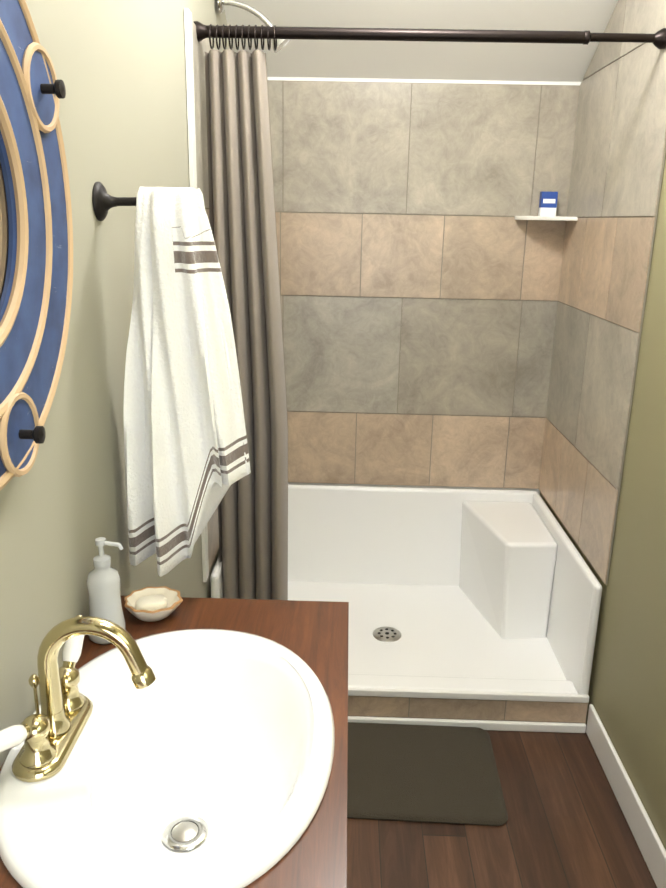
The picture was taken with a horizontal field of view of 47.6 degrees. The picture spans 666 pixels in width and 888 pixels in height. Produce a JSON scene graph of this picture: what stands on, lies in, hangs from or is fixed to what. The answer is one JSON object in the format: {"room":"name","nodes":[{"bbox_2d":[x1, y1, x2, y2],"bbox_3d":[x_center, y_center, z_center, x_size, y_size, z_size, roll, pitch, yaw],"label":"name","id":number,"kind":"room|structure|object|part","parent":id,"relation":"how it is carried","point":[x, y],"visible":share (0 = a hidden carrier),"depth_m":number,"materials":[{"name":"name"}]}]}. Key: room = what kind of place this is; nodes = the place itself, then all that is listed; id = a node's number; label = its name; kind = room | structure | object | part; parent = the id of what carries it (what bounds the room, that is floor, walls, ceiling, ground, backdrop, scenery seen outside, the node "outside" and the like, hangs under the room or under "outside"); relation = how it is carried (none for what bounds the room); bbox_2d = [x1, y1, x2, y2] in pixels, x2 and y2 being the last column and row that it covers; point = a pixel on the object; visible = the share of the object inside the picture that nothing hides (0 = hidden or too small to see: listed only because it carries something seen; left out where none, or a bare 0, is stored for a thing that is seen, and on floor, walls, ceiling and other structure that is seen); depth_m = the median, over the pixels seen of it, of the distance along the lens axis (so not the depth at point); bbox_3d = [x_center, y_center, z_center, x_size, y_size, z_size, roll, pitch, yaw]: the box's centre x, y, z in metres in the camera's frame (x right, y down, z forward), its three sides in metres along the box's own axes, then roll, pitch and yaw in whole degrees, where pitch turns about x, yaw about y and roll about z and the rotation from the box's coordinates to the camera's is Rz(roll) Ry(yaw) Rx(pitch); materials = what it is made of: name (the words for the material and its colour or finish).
{"room":"bathroom","nodes":[
{"label":"bathroom","id":0,"kind":"room"},
{"bbox_2d":[0,0,230,766],"bbox_3d":[-0.445,-0.163,1.096,0.100,2.779,3.900,1,17,1],"label":"wall","id":1,"kind":"structure","parent":0,"point":[119,67],"depth_m":1.23,"materials":[{"name":"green paint"}]},
{"bbox_2d":[0,0,72,489],"bbox_3d":[-0.372,-0.244,0.757,0.052,0.638,0.638,1,17,1],"label":"mirror","id":2,"kind":"object","parent":1,"relation":"attached to","point":[36,255],"visible":1,"depth_m":0.93,"materials":[{"name":"blue mirror"}]},
{"bbox_2d":[92,182,250,576],"bbox_3d":[-0.270,-0.101,1.322,0.246,0.675,0.169,1,17,1],"label":"towel","id":3,"kind":"object","parent":1,"relation":"attached to","point":[186,458],"visible":1,"depth_m":1.29,"materials":[{"name":"white fabric"}]},
{"bbox_2d":[184,8,208,581],"bbox_3d":[-0.368,-0.325,2.056,0.010,1.525,0.045,1,17,1],"label":"trim","id":4,"kind":"structure","parent":1,"relation":"attached to","point":[191,121],"depth_m":1.90,"materials":[{"name":"white paint"}]},
{"bbox_2d":[192,21,218,570],"bbox_3d":[-0.359,-0.449,2.489,0.008,1.511,0.842,1,17,1],"label":"wall tile","id":5,"kind":"structure","parent":1,"relation":"attached to","point":[201,48],"depth_m":2.04,"materials":[{"name":"stone"}]},
{"bbox_2d":[218,0,290,52],"bbox_3d":[-0.229,-1.257,2.248,0.219,0.164,0.072,1,17,1],"label":"shower","id":6,"kind":"object","parent":1,"relation":"attached to","point":[281,43],"visible":0.79,"depth_m":2.23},
{"bbox_2d":[224,0,617,81],"bbox_3d":[0.233,-1.100,0.812,1.220,0.715,3.720,1,17,1],"label":"ceiling","id":7,"kind":"structure","parent":0,"point":[487,61],"depth_m":2.51,"materials":[{"name":"paint"}]},
{"bbox_2d":[267,77,580,494],"bbox_3d":[0.252,-0.355,3.005,1.220,2.085,0.100,1,17,1],"label":"wall","id":8,"kind":"structure","parent":0,"point":[422,81],"depth_m":2.68,"materials":[{"name":"paint"}]},
{"bbox_2d":[268,80,579,488],"bbox_3d":[0.255,-0.555,2.887,1.220,1.511,0.008,1,17,1],"label":"wall tile","id":9,"kind":"structure","parent":8,"relation":"attached to","point":[419,270],"depth_m":2.85,"materials":[{"name":"tile"}]},
{"bbox_2d":[515,216,577,220],"bbox_3d":[0.763,-0.811,2.715,0.190,0.014,0.152,1,17,1],"label":"corner shelf","id":10,"kind":"object","parent":8,"relation":"attached to","point":[552,218],"visible":1,"depth_m":2.67,"materials":[{"name":"white ceramic"}]},
{"bbox_2d":[538,192,557,215],"bbox_3d":[0.781,-0.871,2.741,0.057,0.085,0.030,1,17,1],"label":"soap box","id":11,"kind":"object","parent":10,"relation":"on","point":[547,203],"visible":0.86,"depth_m":2.73,"materials":[{"name":"white"}]},
{"bbox_2d":[347,725,656,887],"bbox_3d":[0.187,1.223,1.493,1.420,0.080,3.900,1,17,1],"label":"floor","id":12,"kind":"structure","parent":0,"point":[565,825],"depth_m":1.99,"materials":[{"name":"brown wood"}]},
{"bbox_2d":[0,596,348,887],"bbox_3d":[-0.206,0.792,0.866,0.427,1.089,1.225,1,17,1],"label":"bathroom vanity","id":13,"kind":"object","parent":12,"relation":"on","point":[188,742],"visible":0.96,"depth_m":1.01,"materials":[{"name":"brown wood"}]},
{"bbox_2d":[0,615,155,781],"bbox_3d":[-0.305,0.294,0.923,0.172,0.173,0.222,1,17,1],"label":"faucet","id":14,"kind":"object","parent":13,"relation":"on","point":[60,741],"depth_m":0.92,"materials":[{"name":"gold metal"}]},
{"bbox_2d":[86,537,125,644],"bbox_3d":[-0.359,0.229,1.198,0.066,0.171,0.058,1,17,1],"label":"soap bottle","id":15,"kind":"object","parent":13,"relation":"on","point":[103,582],"visible":0.81,"depth_m":1.18,"materials":[{"name":"white plastic"}]},
{"bbox_2d":[124,586,182,621],"bbox_3d":[-0.305,0.277,1.286,0.101,0.031,0.091,1,17,1],"label":"soap dish","id":16,"kind":"object","parent":13,"relation":"on","point":[150,604],"visible":1,"depth_m":1.28,"materials":[{"name":"beige ceramic"}]},
{"bbox_2d":[210,484,601,732],"bbox_3d":[0.226,0.540,2.755,1.195,0.510,0.866,1,17,1],"label":"shower pan","id":17,"kind":"object","parent":12,"relation":"on","point":[479,608],"visible":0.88,"depth_m":2.79,"materials":[{"name":"white plastic"}]},
{"bbox_3d":[0.219,0.852,2.411,1.174,0.108,0.009,1,17,1],"label":"curb tile trim","id":18,"kind":"part","parent":17,"relation":"part of","materials":[{"name":"tile"}]},
{"bbox_3d":[0.212,0.842,2.403,1.188,0.132,0.020,1,17,1],"label":"curb trim","id":19,"kind":"part","parent":17,"relation":"part of","materials":[{"name":"white tile"}]},
{"bbox_2d":[347,722,507,825],"bbox_3d":[0.171,0.953,2.229,0.629,0.016,0.404,2,17,2],"label":"bath mat","id":20,"kind":"object","parent":12,"relation":"on","point":[424,773],"visible":0.56,"depth_m":2.19,"materials":[{"name":"brown fabric"}]},
{"bbox_2d":[540,155,665,849],"bbox_3d":[0.874,-0.131,1.074,0.100,2.779,3.900,1,17,1],"label":"wall","id":21,"kind":"structure","parent":0,"point":[627,693],"depth_m":2.02,"materials":[{"name":"green paint"}]},
{"bbox_2d":[194,21,665,599],"bbox_3d":[0.240,-0.173,2.196,1.228,1.876,0.084,1,17,1],"label":"shower curtain","id":22,"kind":"object","parent":21,"relation":"attached to","point":[252,513],"visible":0.85,"depth_m":2.09,"materials":[{"name":"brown fabric"}]},
{"bbox_2d":[539,0,665,584],"bbox_3d":[0.853,-0.644,2.402,0.008,1.980,0.842,1,17,1],"label":"wall tile","id":23,"kind":"structure","parent":21,"relation":"attached to","point":[618,158],"depth_m":2.34,"materials":[{"name":"tile"}]},
{"bbox_2d":[586,704,665,887],"bbox_3d":[0.780,1.273,1.040,0.012,0.105,2.832,1,17,1],"label":"baseboard","id":24,"kind":"structure","parent":21,"relation":"attached to","point":[647,839],"depth_m":2.04,"materials":[{"name":"white wood"}]}
]}

